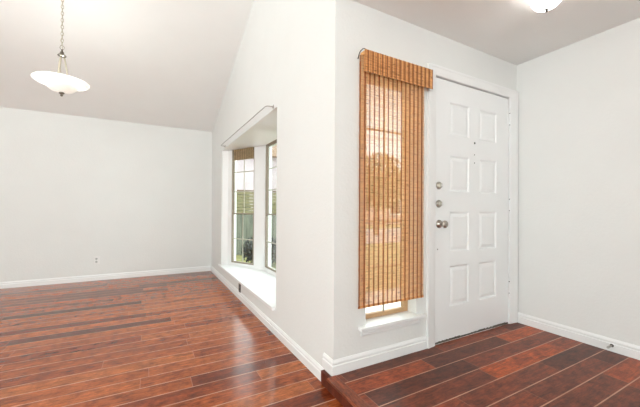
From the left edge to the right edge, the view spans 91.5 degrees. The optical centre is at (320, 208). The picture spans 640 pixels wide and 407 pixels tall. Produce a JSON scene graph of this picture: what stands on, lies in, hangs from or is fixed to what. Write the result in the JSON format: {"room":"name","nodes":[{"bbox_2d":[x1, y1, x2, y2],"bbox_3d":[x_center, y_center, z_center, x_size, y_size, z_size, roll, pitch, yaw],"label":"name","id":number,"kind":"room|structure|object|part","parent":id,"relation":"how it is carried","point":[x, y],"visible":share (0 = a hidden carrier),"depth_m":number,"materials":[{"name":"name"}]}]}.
{"room":"entryway","nodes":[
{"label":"entryway","id":0,"kind":"room"},
{"bbox_2d":[0,107,211,281],"bbox_3d":[-4.463,-0.156,4.519,5.766,2.593,0.120,0,0,-29],"label":"wall","id":1,"kind":"structure","parent":0,"point":[135,197],"depth_m":4.97,"materials":[{"name":"paint"}]},
{"bbox_2d":[93,256,99,264],"bbox_3d":[-3.546,0.827,4.944,0.080,0.128,0.013,0,0,-29],"label":"wall outlet","id":2,"kind":"object","parent":1,"relation":"attached to","point":[96,259],"visible":1,"depth_m":4.94,"materials":[{"name":"plastic"}]},
{"bbox_2d":[0,266,210,288],"bbox_3d":[-4.437,1.094,4.454,5.526,0.092,0.015,0,0,-29],"label":"baseboard","id":3,"kind":"structure","parent":1,"relation":"attached to","point":[36,282],"depth_m":4.95,"materials":[{"name":"white paint"}]},
{"bbox_2d":[0,271,343,406],"bbox_3d":[-2.018,1.185,0.059,5.536,0.100,10.049,0,0,-29],"label":"floor","id":4,"kind":"structure","parent":0,"point":[181,339],"depth_m":2.52,"materials":[{"name":"brown wood"}]},
{"bbox_2d":[211,0,350,375],"bbox_3d":[-0.693,-0.815,4.031,0.604,4.350,4.367,0,0,-29],"label":"wall","id":5,"kind":"structure","parent":0,"point":[293,56],"depth_m":2.38,"materials":[{"name":"paint"}]},
{"bbox_2d":[231,150,253,264],"bbox_3d":[-1.196,-0.032,4.876,0.499,1.792,0.046,0,0,33],"label":"window","id":6,"kind":"structure","parent":5,"relation":"in","point":[233,161],"depth_m":4.98,"materials":[{"name":"beige metal"}]},
{"bbox_3d":[-1.187,-0.409,4.888,0.479,1.017,0.022,0,0,33],"label":"sash","id":7,"kind":"part","parent":6,"relation":"part of","materials":[{"name":"clear glass"}]},
{"bbox_3d":[-1.205,0.467,4.865,0.479,0.775,0.022,0,0,33],"label":"sash","id":8,"kind":"part","parent":6,"relation":"part of","materials":[{"name":"clear glass"}]},
{"bbox_2d":[233,216,252,261],"bbox_3d":[-1.206,0.467,4.863,0.453,0.749,0.005,0,0,33],"label":"window pane","id":9,"kind":"object","parent":6,"relation":"attached to","point":[242,239],"depth_m":4.90,"materials":[{"name":"clear glass"}]},
{"bbox_2d":[234,147,253,160],"bbox_3d":[-1.191,-0.842,4.856,0.436,0.169,0.015,0,0,33],"label":"bamboo shade","id":10,"kind":"object","parent":6,"relation":"attached to","point":[246,153],"visible":1,"depth_m":4.84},
{"bbox_2d":[234,159,253,212],"bbox_3d":[-1.189,-0.409,4.886,0.453,0.991,0.005,0,0,33],"label":"grille","id":11,"kind":"object","parent":6,"relation":"attached to","point":[244,171],"depth_m":4.88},
{"bbox_2d":[218,264,275,310],"bbox_3d":[-0.787,0.928,4.114,0.605,0.030,2.569,0,0,-29],"label":"window sill","id":12,"kind":"structure","parent":5,"relation":"attached to","point":[260,283],"depth_m":3.88,"materials":[{"name":"white paint"}]},
{"bbox_2d":[222,145,271,269],"bbox_3d":[-0.735,-0.007,4.086,0.554,1.842,2.610,0,0,-29],"label":"trim","id":13,"kind":"structure","parent":5,"relation":"attached to","point":[259,151],"depth_m":4.69,"materials":[{"name":"white paint"}]},
{"bbox_2d":[221,105,273,146],"bbox_3d":[-0.983,-0.955,3.854,0.077,0.036,2.140,0,0,-29],"label":"curtain rod","id":14,"kind":"object","parent":5,"relation":"attached to","point":[267,105],"visible":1,"depth_m":3.37,"materials":[{"name":"silver metal"}]},
{"bbox_2d":[231,262,275,276],"bbox_3d":[-0.698,0.889,4.105,0.418,0.050,2.333,0,0,-29],"label":"trim","id":15,"kind":"structure","parent":5,"relation":"attached to","point":[273,273],"depth_m":4.75,"materials":[{"name":"white paint"}]},
{"bbox_2d":[211,266,323,380],"bbox_3d":[-1.000,1.111,3.920,0.015,0.092,4.237,0,0,-29],"label":"baseboard","id":16,"kind":"structure","parent":5,"relation":"attached to","point":[304,357],"depth_m":2.77,"materials":[{"name":"white paint"}]},
{"bbox_2d":[265,139,276,271],"bbox_3d":[-0.560,-0.031,4.182,0.046,1.792,0.940,0,0,-29],"label":"window","id":17,"kind":"structure","parent":5,"relation":"in","point":[267,190],"depth_m":4.58,"materials":[{"name":"beige metal"}]},
{"bbox_3d":[-0.572,0.467,4.175,0.022,0.775,0.920,0,0,-29],"label":"sash","id":18,"kind":"part","parent":17,"relation":"part of","materials":[{"name":"clear glass"}]},
{"bbox_3d":[-0.547,-0.408,4.189,0.022,1.017,0.920,0,0,-29],"label":"sash","id":19,"kind":"part","parent":17,"relation":"part of","materials":[{"name":"clear glass"}]},
{"bbox_2d":[321,370,370,406],"bbox_3d":[1.432,1.055,-0.546,0.070,0.022,5.666,0,0,-29],"label":"trim","id":20,"kind":"structure","parent":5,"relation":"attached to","point":[355,400],"depth_m":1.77,"materials":[{"name":"brown wood"}]},
{"bbox_2d":[0,0,639,131],"bbox_3d":[-1.125,-2.372,0.554,7.767,2.004,10.289,0,0,-29],"label":"ceiling","id":21,"kind":"structure","parent":0,"point":[167,63],"depth_m":3.67,"materials":[{"name":"paint"}]},
{"bbox_2d":[31,0,89,96],"bbox_3d":[-2.363,-1.670,2.857,0.414,1.298,0.414,0,0,-29],"label":"pendant lamp","id":22,"kind":"object","parent":21,"relation":"hanging from","point":[62,84],"visible":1,"depth_m":2.80,"materials":[{"name":"white glass"}]},
{"bbox_3d":[-2.366,-1.111,2.855,0.414,0.106,0.414,0,0,-29],"label":"lamp shade","id":23,"kind":"part","parent":22,"relation":"part of","materials":[{"name":"white glass"}]},
{"bbox_3d":[-2.353,-1.238,2.819,0.013,0.320,0.065,0,0,-19],"label":"arm","id":24,"kind":"part","parent":22,"relation":"part of","materials":[{"name":"silver metal"}]},
{"bbox_3d":[-2.361,-1.876,2.858,0.019,0.787,0.019,0,0,16],"label":"chain","id":25,"kind":"part","parent":22,"relation":"part of","materials":[{"name":"silver metal"}]},
{"bbox_3d":[-2.340,-1.238,2.884,0.013,0.320,0.065,0,0,41],"label":"arm","id":26,"kind":"part","parent":22,"relation":"part of","materials":[{"name":"silver metal"}]},
{"bbox_2d":[531,0,560,11],"bbox_3d":[1.409,-1.284,1.940,0.168,0.132,0.168,0,0,-29],"label":"ceiling lamp","id":27,"kind":"object","parent":21,"relation":"attached to","point":[537,5],"visible":1,"depth_m":1.93,"materials":[{"name":"white glass"}]},
{"bbox_2d":[349,0,516,355],"bbox_3d":[1.043,-0.093,2.561,2.001,2.513,0.120,0,0,-29],"label":"wall","id":28,"kind":"structure","parent":0,"point":[374,30],"depth_m":2.21,"materials":[{"name":"paint"}]},
{"bbox_2d":[322,336,426,375],"bbox_3d":[0.410,1.006,2.202,0.831,0.092,0.133,0,0,-29],"label":"baseboard","id":29,"kind":"structure","parent":28,"relation":"attached to","point":[360,360],"depth_m":2.09,"materials":[{"name":"white paint"}]},
{"bbox_2d":[366,77,408,318],"bbox_3d":[0.464,-0.079,2.288,0.466,1.724,0.030,0,0,-29],"label":"window","id":30,"kind":"structure","parent":28,"relation":"in","point":[404,304],"depth_m":2.34,"materials":[{"name":"brown wood"}]},
{"bbox_2d":[358,48,432,308],"bbox_3d":[0.533,-0.186,2.176,0.651,1.686,0.063,0,0,-29],"label":"bamboo shade","id":31,"kind":"object","parent":30,"relation":"attached to","point":[388,69],"visible":1,"depth_m":2.15,"materials":[{"name":"wood"}]},
{"bbox_3d":[0.506,0.649,2.166,0.589,0.016,0.007,0,0,-29],"label":"rail","id":32,"kind":"part","parent":31,"relation":"part of","materials":[{"name":"brown wood"}]},
{"bbox_2d":[358,311,425,335],"bbox_3d":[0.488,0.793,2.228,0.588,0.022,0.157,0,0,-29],"label":"trim","id":33,"kind":"structure","parent":28,"relation":"attached to","point":[400,317],"depth_m":2.19,"materials":[{"name":"white paint"}]},
{"bbox_2d":[426,62,517,348],"bbox_3d":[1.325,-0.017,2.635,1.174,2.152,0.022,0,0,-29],"label":"trim","id":34,"kind":"structure","parent":28,"relation":"attached to","point":[440,71],"depth_m":2.43,"materials":[{"name":"white paint"}]},
{"bbox_2d":[435,77,510,344],"bbox_3d":[1.319,0.024,2.632,0.978,2.069,0.113,0,0,-29],"label":"door","id":35,"kind":"structure","parent":28,"relation":"in","point":[472,286],"depth_m":2.62,"materials":[{"name":"paint"}]},
{"bbox_3d":[0.945,0.124,2.402,0.066,0.066,0.071,0,0,-29],"label":"handle","id":36,"kind":"part","parent":35,"relation":"part of","materials":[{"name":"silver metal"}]},
{"bbox_3d":[1.127,0.625,2.565,0.245,0.325,0.040,0,0,-29],"label":"panel","id":37,"kind":"part","parent":35,"relation":"part of","materials":[{"name":"paint"}]},
{"bbox_3d":[1.130,0.192,2.567,0.245,0.328,0.040,0,0,-29],"label":"panel","id":38,"kind":"part","parent":35,"relation":"part of","materials":[{"name":"paint"}]},
{"bbox_3d":[1.133,-0.276,2.569,0.245,0.293,0.040,0,0,-29],"label":"panel","id":39,"kind":"part","parent":35,"relation":"part of","materials":[{"name":"paint"}]},
{"bbox_3d":[1.135,-0.716,2.571,0.245,0.268,0.040,0,0,-29],"label":"panel","id":40,"kind":"part","parent":35,"relation":"part of","materials":[{"name":"paint"}]},
{"bbox_3d":[1.456,0.628,2.746,0.250,0.325,0.040,0,0,-29],"label":"panel","id":41,"kind":"part","parent":35,"relation":"part of","materials":[{"name":"paint"}]},
{"bbox_3d":[1.459,0.194,2.748,0.250,0.328,0.040,0,0,-29],"label":"panel","id":42,"kind":"part","parent":35,"relation":"part of","materials":[{"name":"paint"}]},
{"bbox_3d":[1.462,-0.273,2.750,0.250,0.293,0.040,0,0,-29],"label":"panel","id":43,"kind":"part","parent":35,"relation":"part of","materials":[{"name":"paint"}]},
{"bbox_3d":[1.464,-0.714,2.752,0.250,0.268,0.040,0,0,-29],"label":"panel","id":44,"kind":"part","parent":35,"relation":"part of","materials":[{"name":"paint"}]},
{"bbox_2d":[336,322,639,406],"bbox_3d":[2.332,1.106,-0.043,1.991,0.106,5.682,0,0,-29],"label":"floor","id":45,"kind":"structure","parent":0,"point":[517,364],"depth_m":1.96,"materials":[{"name":"brown wood"}]},
{"bbox_2d":[517,18,639,345],"bbox_3d":[3.264,-0.090,0.471,0.120,2.513,5.682,0,0,-29],"label":"wall","id":46,"kind":"structure","parent":0,"point":[579,102],"depth_m":2.48,"materials":[{"name":"paint"}]},
{"bbox_2d":[517,312,639,359],"bbox_3d":[3.204,1.014,0.424,0.015,0.092,5.660,0,0,-29],"label":"baseboard","id":47,"kind":"structure","parent":46,"relation":"attached to","point":[623,348],"depth_m":2.47,"materials":[{"name":"white paint"}]},
{"label":"outside","id":48,"kind":"structure","parent":0,"visible":0},
{"bbox_2d":[236,224,400,290],"bbox_3d":[-1.763,1.585,34.342,90.000,0.200,58.100,0,0,-29],"label":"ground","id":49,"kind":"structure","parent":48,"point":[238,257],"depth_m":8.16,"materials":[{"name":"green plant"}]},
{"bbox_2d":[236,197,251,214],"bbox_3d":[-2.647,0.508,9.788,1.221,1.850,1.275,0,0,-29],"label":"shrub","id":50,"kind":"object","parent":49,"relation":"on","point":[237,197],"visible":0.04,"depth_m":9.55,"materials":[{"name":"green plant"}]},
{"bbox_2d":[236,190,276,254],"bbox_3d":[-1.466,0.429,9.537,4.660,1.900,0.170,0,0,-29],"label":"fence","id":51,"kind":"object","parent":49,"relation":"on","point":[249,196],"visible":0.09,"depth_m":9.09,"materials":[{"name":"green wood"}]},
{"bbox_2d":[237,145,276,210],"bbox_3d":[-7.443,-2.288,25.008,15.000,7.400,8.000,0,0,-29],"label":"sky","id":52,"kind":"structure","parent":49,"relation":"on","point":[249,163],"depth_m":22.34,"materials":[{"name":"white"}]},
{"bbox_2d":[240,236,275,263],"bbox_3d":[-1.369,1.018,7.461,1.072,0.779,1.063,0,0,-29],"label":"shrub","id":53,"kind":"object","parent":49,"relation":"on","point":[249,247],"visible":0.31,"depth_m":7.23,"materials":[{"name":"green plant"}]},
{"bbox_2d":[366,177,400,224],"bbox_3d":[8.765,-1.056,33.910,15.000,5.200,8.000,0,0,-29],"label":"brick house","id":54,"kind":"structure","parent":49,"relation":"on","point":[373,177],"depth_m":28.42,"materials":[{"name":"brown"}]},
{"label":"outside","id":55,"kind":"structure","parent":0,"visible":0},
{"bbox_2d":[366,289,491,344],"bbox_3d":[2.634,1.351,4.698,5.840,0.060,2.098,0,0,-29],"label":"ground","id":56,"kind":"structure","parent":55,"point":[396,304],"depth_m":4.15,"materials":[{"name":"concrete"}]},
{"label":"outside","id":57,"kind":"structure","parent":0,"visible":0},
{"bbox_2d":[366,229,400,243],"bbox_3d":[6.663,1.452,19.004,90.000,0.030,7.100,0,0,-29],"label":"ground","id":58,"kind":"structure","parent":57,"point":[371,229],"depth_m":15.42,"materials":[{"name":"beige"}]},
{"bbox_2d":[366,151,400,234],"bbox_3d":[2.982,-0.751,16.425,3.521,4.374,3.470,0,0,-29],"label":"street tree","id":59,"kind":"object","parent":58,"relation":"on","point":[380,151],"visible":0.1,"depth_m":15.71,"materials":[{"name":"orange plant"}]}
]}

